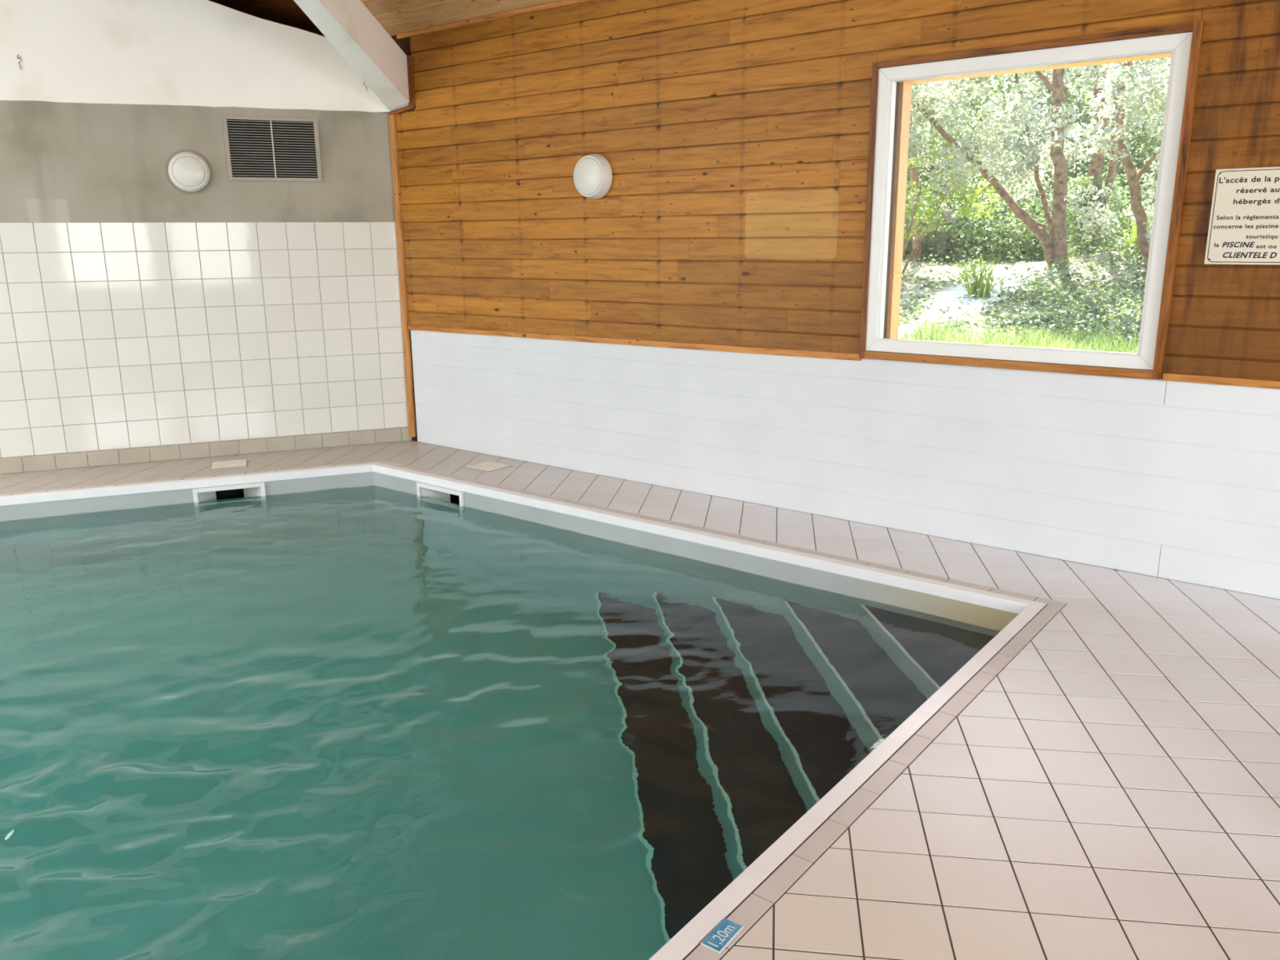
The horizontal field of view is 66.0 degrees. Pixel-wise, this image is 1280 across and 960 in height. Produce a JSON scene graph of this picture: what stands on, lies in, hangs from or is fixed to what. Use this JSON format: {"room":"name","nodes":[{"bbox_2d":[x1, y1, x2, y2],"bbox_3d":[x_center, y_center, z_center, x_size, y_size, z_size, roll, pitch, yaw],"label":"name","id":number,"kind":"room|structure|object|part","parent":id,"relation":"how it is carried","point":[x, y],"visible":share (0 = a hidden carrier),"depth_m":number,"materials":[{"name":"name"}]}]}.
{"room":"indoor swimming pool","nodes":[
{"label":"indoor swimming pool","id":0,"kind":"room"},
{"bbox_2d":[0,0,412,458],"bbox_3d":[-5.254,-2.243,6.065,8.010,4.777,0.210,-6,15,-22],"label":"wall","id":1,"kind":"structure","parent":0,"point":[138,309],"depth_m":6.93,"materials":[{"name":"tile"}]},
{"bbox_2d":[168,151,209,191],"bbox_3d":[-3.131,-2.141,6.845,0.264,0.264,0.066,-6,15,-22],"label":"lamp","id":2,"kind":"object","parent":1,"relation":"attached to","point":[188,171],"visible":1,"depth_m":6.83,"materials":[{"name":"white plastic"}]},
{"bbox_2d":[172,155,205,186],"bbox_3d":[-3.123,-2.136,6.826,0.208,0.208,0.024,-6,15,-22],"label":"diffuser","id":3,"kind":"object","parent":2,"relation":"attached to","point":[187,171],"depth_m":6.82,"materials":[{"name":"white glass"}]},
{"bbox_2d":[0,426,411,474],"bbox_3d":[-5.296,-0.002,6.481,7.500,0.108,0.011,-6,15,-22],"label":"baseboard","id":4,"kind":"structure","parent":1,"relation":"attached to","point":[111,457],"depth_m":7.28,"materials":[{"name":"tile"}]},
{"bbox_2d":[222,115,322,181],"bbox_3d":[-2.618,-2.361,7.035,0.636,0.432,0.016,-6,15,-22],"label":"air vent","id":5,"kind":"object","parent":1,"relation":"in","point":[269,148],"visible":1,"depth_m":7.03,"materials":[{"name":"metal"}]},
{"bbox_2d":[208,0,562,37],"bbox_3d":[-4.157,-2.460,0.974,28.054,2.900,15.438,10,17,37],"label":"ceiling","id":6,"kind":"structure","parent":0,"point":[396,17],"depth_m":6.70,"materials":[{"name":"brown wood"}]},
{"bbox_2d":[293,0,408,111],"bbox_3d":[-2.191,-3.079,3.793,0.201,2.378,6.619,1,14,8],"label":"beam","id":7,"kind":"structure","parent":6,"relation":"attached to","point":[353,30],"depth_m":6.42,"materials":[{"name":"white paint"}]},
{"bbox_2d":[0,440,1279,959],"bbox_3d":[-0.518,0.932,2.891,13.827,0.062,10.800,-6,15,-22],"label":"floor","id":8,"kind":"structure","parent":0,"point":[1105,785],"depth_m":2.95,"materials":[{"name":"tile"}]},
{"bbox_2d":[209,459,247,469],"bbox_3d":[-2.947,-0.114,7.072,0.242,0.004,0.242,-5,15,-19],"label":"lid","id":9,"kind":"object","parent":8,"relation":"on","point":[239,463],"visible":1,"depth_m":7.06,"materials":[{"name":"beige plastic"}]},
{"bbox_2d":[463,461,512,471],"bbox_3d":[-1.068,-0.097,6.943,0.242,0.004,0.242,10,17,37],"label":"lid","id":10,"kind":"object","parent":8,"relation":"on","point":[487,466],"visible":1,"depth_m":6.93,"materials":[{"name":"beige plastic"}]},
{"bbox_2d":[0,462,1046,959],"bbox_3d":[-2.474,1.261,4.268,6.614,1.332,7.845,-12,18,-40],"label":"swimming pool","id":11,"kind":"object","parent":8,"relation":"in","point":[1008,615],"visible":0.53,"depth_m":5.19,"materials":[{"name":"white plastic"}]},
{"bbox_2d":[0,484,999,959],"bbox_3d":[-2.474,1.320,4.276,6.506,1.194,7.714,-12,18,-40],"label":"pool water","id":12,"kind":"object","parent":11,"relation":"in","point":[369,722],"visible":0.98,"depth_m":3.58,"materials":[{"name":"teal liquid"}]},
{"bbox_2d":[700,917,743,953],"bbox_3d":[0.189,1.046,2.267,0.052,0.003,0.105,10,17,35],"label":"depth marker","id":13,"kind":"object","parent":8,"relation":"on","point":[726,930],"visible":1,"depth_m":2.26,"materials":[{"name":"blue tile"}]},
{"bbox_2d":[388,0,1279,599],"bbox_3d":[2.942,-1.192,3.880,12.454,3.660,0.232,10,17,37],"label":"wall","id":14,"kind":"structure","parent":0,"point":[693,325],"depth_m":5.54,"materials":[{"name":"brown wood"}]},
{"bbox_3d":[-1.734,-2.693,7.182,0.280,0.053,0.030,10,17,37],"label":"beam trim","id":15,"kind":"part","parent":14,"relation":"part of","materials":[{"name":"brown wood"}]},
{"bbox_3d":[-1.652,-2.857,7.071,0.024,0.345,0.034,10,17,37],"label":"beam trim","id":16,"kind":"part","parent":14,"relation":"part of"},
{"bbox_3d":[-1.631,-2.847,7.064,0.020,0.342,0.022,10,17,37],"label":"beam trim","id":17,"kind":"part","parent":14,"relation":"part of","materials":[{"name":"brown wood"}]},
{"bbox_2d":[573,153,612,199],"bbox_3d":[-0.306,-1.901,6.171,0.276,0.276,0.096,10,17,37],"label":"lamp","id":18,"kind":"object","parent":14,"relation":"attached to","point":[593,173],"visible":1,"depth_m":6.12,"materials":[{"name":"white plastic"}]},
{"bbox_2d":[574,157,602,195],"bbox_3d":[-0.328,-1.894,6.144,0.224,0.224,0.024,10,17,37],"label":"diffuser","id":19,"kind":"object","parent":18,"relation":"attached to","point":[588,171],"depth_m":6.13,"materials":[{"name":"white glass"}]},
{"bbox_2d":[858,20,1204,379],"bbox_3d":[1.770,-1.280,4.707,1.469,1.491,0.090,10,17,37],"label":"window","id":20,"kind":"structure","parent":14,"relation":"in","point":[1184,41],"depth_m":4.55,"materials":[{"name":"white plastic"}]},
{"bbox_3d":[1.197,-1.376,5.133,0.028,1.481,0.046,10,17,37],"label":"casing","id":21,"kind":"part","parent":20,"relation":"part of","materials":[{"name":"brown wood"}]},
{"bbox_3d":[1.766,-0.575,4.872,1.406,0.038,0.046,10,17,37],"label":"casing","id":22,"kind":"part","parent":20,"relation":"part of","materials":[{"name":"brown wood"}]},
{"bbox_3d":[1.755,-1.985,4.525,1.406,0.035,0.046,10,17,37],"label":"casing","id":23,"kind":"part","parent":20,"relation":"part of","materials":[{"name":"brown wood"}]},
{"bbox_3d":[2.323,-1.177,4.260,0.033,1.486,0.056,10,17,37],"label":"casing","id":24,"kind":"part","parent":20,"relation":"part of","materials":[{"name":"brown wood"}]},
{"bbox_2d":[1204,166,1279,264],"bbox_3d":[2.699,-1.067,3.980,0.700,0.389,0.011,10,17,37],"label":"notice sign","id":25,"kind":"object","parent":14,"relation":"attached to","point":[1244,228],"visible":1,"depth_m":4.11,"materials":[{"name":"white plastic"}]},
{"bbox_3d":[2.237,-2.275,4.824,6.500,0.240,0.750,10,17,37],"label":"roof overhang","id":26,"kind":"object","parent":14,"relation":"attached to","visible":0},
{"bbox_2d":[899,53,1171,84],"bbox_3d":[1.935,-2.095,4.806,4.100,0.175,0.121,10,17,37],"label":"beam","id":27,"kind":"structure","parent":26,"relation":"attached to","point":[1164,55],"depth_m":4.79,"materials":[{"name":"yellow wood"}]},
{"label":"outside","id":28,"kind":"structure","parent":0,"visible":0},
{"bbox_2d":[897,213,1146,350],"bbox_3d":[5.511,-4.114,18.186,26.000,1.522,25.750,10,17,37],"label":"ground","id":29,"kind":"structure","parent":28,"point":[950,295],"depth_m":10.66,"materials":[{"name":"white gravel"}]},
{"bbox_2d":[886,82,911,338],"bbox_3d":[1.390,-1.130,5.514,0.118,2.060,0.122,10,17,37],"label":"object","id":30,"kind":"object","parent":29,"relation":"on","point":[905,89],"visible":0.28,"depth_m":5.38,"materials":[{"name":"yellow wood"}]},
{"bbox_2d":[902,209,960,252],"bbox_3d":[4.152,-3.541,14.029,0.768,0.570,0.220,10,17,37],"label":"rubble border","id":31,"kind":"object","parent":29,"relation":"on","point":[944,213],"visible":0.27,"depth_m":13.87,"materials":[{"name":"stone"}]},
{"bbox_2d":[907,79,981,261],"bbox_3d":[3.791,-4.789,13.469,1.928,3.532,1.730,10,17,37],"label":"tree","id":32,"kind":"object","parent":29,"relation":"on","point":[913,171],"visible":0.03,"depth_m":13.59,"materials":[{"name":"green plant"}]},
{"bbox_2d":[901,130,1004,278],"bbox_3d":[3.355,-3.317,12.003,2.088,1.786,1.171,4,14,17],"label":"shrub","id":33,"kind":"object","parent":29,"relation":"on","point":[964,211],"visible":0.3,"depth_m":11.90,"materials":[{"name":"green plant"}]},
{"bbox_3d":[3.242,-3.049,12.121,1.152,1.210,0.986,10,17,37],"label":"stem","id":34,"kind":"part","parent":33,"relation":"part of","materials":[{"name":"green plant"}]},
{"bbox_2d":[941,253,1012,299],"bbox_3d":[3.486,-2.114,10.171,0.803,0.478,0.584,10,17,37],"label":"fern","id":35,"kind":"object","parent":29,"relation":"on","point":[978,284],"visible":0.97,"depth_m":10.14,"materials":[{"name":"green plant"}]},
{"bbox_2d":[904,62,1113,271],"bbox_3d":[3.612,-4.072,11.374,3.176,3.767,2.456,10,17,37],"label":"tree","id":36,"kind":"object","parent":29,"relation":"on","point":[1021,165],"visible":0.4,"depth_m":11.06,"materials":[{"name":"green plant"}]},
{"bbox_2d":[897,315,1139,353],"bbox_3d":[2.148,-1.109,7.795,5.402,0.556,3.501,9,17,35],"label":"grass","id":37,"kind":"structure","parent":29,"relation":"on","point":[1028,340],"depth_m":7.51,"materials":[{"name":"green plant"}]},
{"bbox_2d":[898,222,1150,351],"bbox_3d":[3.568,-2.375,11.172,6.952,1.037,5.959,10,17,37],"label":"plants","id":38,"kind":"object","parent":29,"relation":"on","point":[1039,297],"visible":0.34,"depth_m":9.47,"materials":[{"name":"green plant"}]},
{"bbox_2d":[902,128,1156,263],"bbox_3d":[5.780,-3.898,13.520,5.180,1.866,2.271,10,17,37],"label":"undergrowth","id":39,"kind":"object","parent":29,"relation":"on","point":[1015,236],"visible":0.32,"depth_m":13.46,"materials":[{"name":"green plant"}]},
{"bbox_2d":[905,63,1167,219],"bbox_3d":[5.952,-6.174,16.618,14.106,4.159,4.293,10,17,37],"label":"trees","id":40,"kind":"object","parent":29,"relation":"on","point":[1139,157],"visible":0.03,"depth_m":15.54,"materials":[{"name":"green plant"}]},
{"bbox_2d":[1049,57,1170,257],"bbox_3d":[5.606,-4.192,11.486,1.499,3.923,1.423,10,17,37],"label":"tree","id":41,"kind":"object","parent":29,"relation":"on","point":[1094,177],"visible":0.22,"depth_m":11.59,"materials":[{"name":"green plant"}]},
{"bbox_2d":[1063,57,1170,271],"bbox_3d":[4.758,-3.193,8.897,1.485,3.408,1.388,10,17,37],"label":"tree","id":42,"kind":"object","parent":29,"relation":"on","point":[1117,100],"visible":0.33,"depth_m":9.00,"materials":[{"name":"green plant"}]},
{"bbox_2d":[1110,216,1152,258],"bbox_3d":[5.625,-2.759,11.164,0.605,0.489,0.666,-5,14,-17],"label":"fern","id":43,"kind":"object","parent":29,"relation":"on","point":[1134,233],"visible":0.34,"depth_m":11.16,"materials":[{"name":"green plant"}]}
]}

